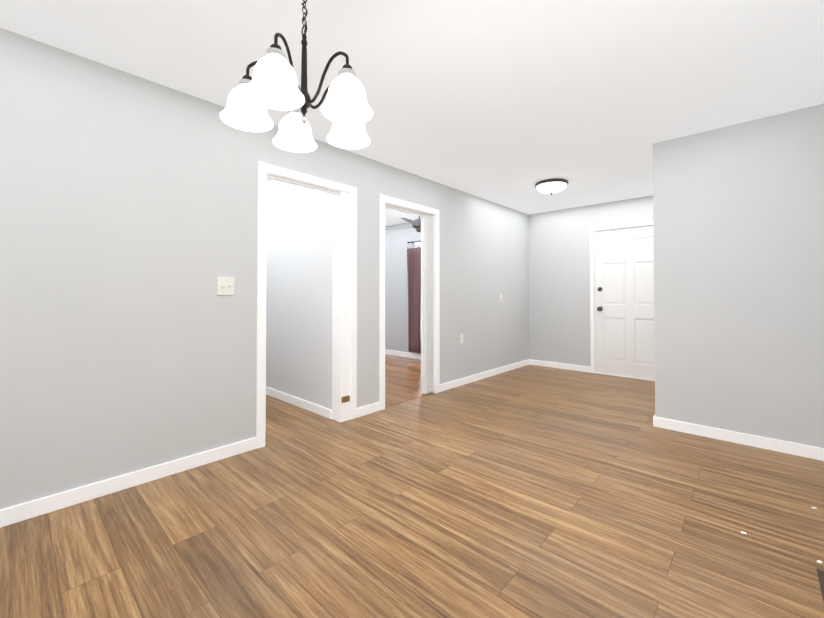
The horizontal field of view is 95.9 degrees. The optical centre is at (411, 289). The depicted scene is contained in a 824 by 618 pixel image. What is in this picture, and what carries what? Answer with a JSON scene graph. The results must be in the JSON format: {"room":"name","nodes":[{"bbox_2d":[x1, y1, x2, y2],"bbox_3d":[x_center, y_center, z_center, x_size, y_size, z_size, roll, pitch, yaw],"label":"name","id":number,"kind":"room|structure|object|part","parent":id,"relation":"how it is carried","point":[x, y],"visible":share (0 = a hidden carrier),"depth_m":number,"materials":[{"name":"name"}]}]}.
{"room":"empty dining room","nodes":[
{"label":"empty dining room","id":0,"kind":"room"},
{"bbox_2d":[0,28,528,509],"bbox_3d":[-0.708,-0.045,3.319,0.120,2.440,7.810,-1,-1,43],"label":"wall","id":1,"kind":"structure","parent":0,"point":[128,238],"depth_m":2.25,"materials":[{"name":"grey paint"}]},
{"bbox_2d":[0,437,256,527],"bbox_3d":[-2.173,1.109,1.613,0.018,0.085,3.040,-1,-1,43],"label":"baseboard","id":2,"kind":"structure","parent":1,"relation":"attached to","point":[33,508],"depth_m":2.12,"materials":[{"name":"white wood"}]},
{"bbox_2d":[217,277,234,294],"bbox_3d":[-1.289,-0.025,2.582,0.024,0.128,0.118,-1,-1,43],"label":"switch plate","id":3,"kind":"object","parent":1,"relation":"attached to","point":[225,285],"visible":1,"depth_m":2.59,"materials":[{"name":"white plastic"}]},
{"bbox_2d":[256,161,356,448],"bbox_3d":[-0.878,0.113,3.133,0.154,2.120,0.930,-1,-1,43],"label":"door frame","id":4,"kind":"structure","parent":1,"relation":"attached to","point":[348,366],"depth_m":3.32,"materials":[{"name":"white wood"}]},
{"bbox_2d":[342,395,349,402],"bbox_3d":[-0.593,0.980,3.326,0.008,0.060,0.088,-1,-1,43],"label":"door hinge","id":5,"kind":"structure","parent":4,"relation":"attached to","point":[345,399],"depth_m":3.32,"materials":[{"name":"gold metal"}]},
{"bbox_2d":[357,402,379,417],"bbox_3d":[-0.415,1.136,3.522,0.014,0.085,0.290,-1,-1,43],"label":"baseboard","id":6,"kind":"structure","parent":1,"relation":"attached to","point":[368,409],"depth_m":3.51,"materials":[{"name":"white wood"}]},
{"bbox_2d":[385,205,433,393],"bbox_3d":[-0.050,0.156,4.029,0.096,2.038,0.788,-1,-1,43],"label":"door jamb","id":7,"kind":"structure","parent":1,"relation":"in","point":[427,304],"depth_m":4.22,"materials":[{"name":"white wood"}]},
{"bbox_2d":[379,194,439,410],"bbox_3d":[-0.050,0.125,4.029,0.154,2.120,0.930,-1,-1,43],"label":"door frame","id":8,"kind":"structure","parent":1,"relation":"attached to","point":[383,199],"depth_m":3.83,"materials":[{"name":"white wood"}]},
{"bbox_2d":[440,360,527,391],"bbox_3d":[1.110,1.159,5.175,0.014,0.085,2.350,-1,-1,43],"label":"baseboard","id":9,"kind":"structure","parent":1,"relation":"attached to","point":[449,385],"depth_m":4.95,"materials":[{"name":"white wood"}]},
{"bbox_2d":[266,179,332,409],"bbox_3d":[-1.817,-0.027,4.550,3.180,2.440,0.223,-1,-1,43],"label":"wall","id":10,"kind":"structure","parent":0,"point":[299,268],"depth_m":3.77,"materials":[{"name":"white paint"}]},
{"bbox_2d":[385,222,420,353],"bbox_3d":[0.052,0.002,6.664,3.300,2.440,0.120,-1,-1,43],"label":"wall","id":11,"kind":"structure","parent":0,"point":[397,245],"depth_m":6.86,"materials":[{"name":"paint"}]},
{"bbox_2d":[385,349,420,359],"bbox_3d":[0.050,1.172,6.557,3.180,0.092,0.018,-1,-1,43],"label":"baseboard","id":12,"kind":"structure","parent":11,"relation":"attached to","point":[404,354],"depth_m":6.72,"materials":[{"name":"white wood"}]},
{"bbox_2d":[414,242,420,338],"bbox_3d":[0.442,0.006,6.254,1.070,1.700,0.125,-1,-1,43],"label":"bedroom window","id":13,"kind":"structure","parent":11,"relation":"in","point":[417,243],"depth_m":6.54,"materials":[{"name":"white"}]},
{"bbox_3d":[0.396,-0.799,6.215,1.246,0.122,0.092,-1,-1,43],"label":"curtain rod","id":14,"kind":"object","parent":11,"relation":"attached to","visible":0},
{"bbox_2d":[407,247,420,352],"bbox_3d":[0.038,0.179,6.470,0.350,1.820,0.041,-1,-1,43],"label":"window curtain","id":15,"kind":"object","parent":14,"relation":"hanging from","point":[414,281],"visible":0.96,"depth_m":6.47,"materials":[{"name":"red fabric"}]},
{"bbox_2d":[0,354,823,617],"bbox_3d":[-0.699,1.204,3.293,6.745,0.063,7.810,-1,-1,43],"label":"floor","id":16,"kind":"structure","parent":0,"point":[531,491],"depth_m":1.84,"materials":[{"name":"brown wood"}]},
{"bbox_2d":[741,507,822,563],"bbox_3d":[1.714,1.151,1.666,0.360,0.003,1.031,-1,-1,43],"label":"debris","id":17,"kind":"object","parent":16,"relation":"on","point":[819,561],"visible":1,"depth_m":1.76,"materials":[{"name":"white"}]},
{"bbox_2d":[816,568,823,600],"bbox_3d":[1.658,1.144,1.317,0.280,0.006,0.320,-1,-1,43],"label":"floor vent","id":18,"kind":"object","parent":16,"relation":"in","point":[820,572],"visible":1,"depth_m":1.47,"materials":[{"name":"brown metal"}]},
{"bbox_2d":[0,0,823,225],"bbox_3d":[-0.699,-1.295,3.328,6.745,0.060,7.810,-1,-1,43],"label":"ceiling","id":19,"kind":"structure","parent":0,"point":[509,103],"depth_m":2.13,"materials":[{"name":"paint"}]},
{"bbox_2d":[219,0,373,152],"bbox_3d":[-0.418,-0.974,1.502,0.604,0.632,0.591,-1,-1,43],"label":"chandelier","id":20,"kind":"object","parent":19,"relation":"hanging from","point":[345,107],"visible":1,"depth_m":1.43,"materials":[{"name":"white glass"}]},
{"bbox_3d":[-0.433,-1.140,1.494,0.026,0.211,0.025,-1,-1,43],"label":"cord","id":21,"kind":"part","parent":20,"relation":"part of","materials":[{"name":"metal"}]},
{"bbox_2d":[385,216,420,231],"bbox_3d":[0.108,-1.037,5.457,0.944,0.395,0.944,0,-1,-27],"label":"fan","id":22,"kind":"object","parent":19,"relation":"hanging from","point":[416,224],"visible":0.44,"depth_m":5.38,"materials":[{"name":"grey metal"}]},
{"bbox_2d":[535,178,567,194],"bbox_3d":[1.632,-1.178,4.353,0.368,0.144,0.368,-1,-1,43],"label":"flush-mount light","id":23,"kind":"object","parent":19,"relation":"attached to","point":[551,186],"visible":1,"depth_m":4.24,"materials":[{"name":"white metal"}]},
{"bbox_3d":[1.632,-1.175,4.352,0.332,0.087,0.332,-1,-1,43],"label":"glass","id":24,"kind":"part","parent":23,"relation":"part of","materials":[{"name":"white glass"}]},
{"bbox_2d":[528,196,652,366],"bbox_3d":[3.165,-0.021,4.977,3.325,2.440,0.120,-1,-1,43],"label":"wall","id":25,"kind":"structure","parent":0,"point":[559,284],"depth_m":5.66,"materials":[{"name":"grey paint"}]},
{"bbox_2d":[528,359,590,372],"bbox_3d":[2.255,1.166,5.705,0.918,0.085,0.018,-1,-1,43],"label":"baseboard","id":26,"kind":"structure","parent":25,"relation":"attached to","point":[530,362],"depth_m":5.68,"materials":[{"name":"white wood"}]},
{"bbox_2d":[590,221,654,380],"bbox_3d":[3.007,0.149,5.109,1.014,2.102,0.138,-1,-1,43],"label":"door frame","id":27,"kind":"structure","parent":25,"relation":"attached to","point":[592,279],"depth_m":5.38,"materials":[{"name":"white wood"}]},
{"bbox_2d":[594,226,654,379],"bbox_3d":[2.970,0.169,5.069,0.902,2.030,0.115,-1,-1,43],"label":"front door","id":28,"kind":"structure","parent":25,"relation":"in","point":[624,302],"depth_m":5.12,"materials":[{"name":"white wood"}]},
{"bbox_3d":[2.675,0.134,5.312,0.066,0.345,0.072,-1,-1,43],"label":"knob","id":29,"kind":"part","parent":28,"relation":"part of","materials":[{"name":"grey metal"}]},
{"bbox_2d":[653,104,823,447],"bbox_3d":[2.546,-0.051,2.868,1.135,2.440,0.120,-1,-1,43],"label":"wall","id":30,"kind":"structure","parent":0,"point":[738,223],"depth_m":2.82,"materials":[{"name":"grey paint"}]},
{"bbox_2d":[653,415,823,460],"bbox_3d":[2.488,1.126,2.816,1.124,0.085,0.018,-1,-1,43],"label":"baseboard","id":31,"kind":"structure","parent":30,"relation":"attached to","point":[807,451],"depth_m":2.80,"materials":[{"name":"white wood"}]},
{"bbox_3d":[-1.802,-0.044,3.401,1.600,2.440,1.447,-1,-1,43],"label":"wall","id":32,"kind":"structure","parent":0,"visible":0},
{"bbox_2d":[266,387,331,418],"bbox_3d":[-1.274,1.141,3.868,1.480,0.085,0.018,-1,-1,43],"label":"baseboard","id":33,"kind":"structure","parent":32,"relation":"attached to","point":[308,406],"depth_m":3.69,"materials":[{"name":"white wood"}]}
]}

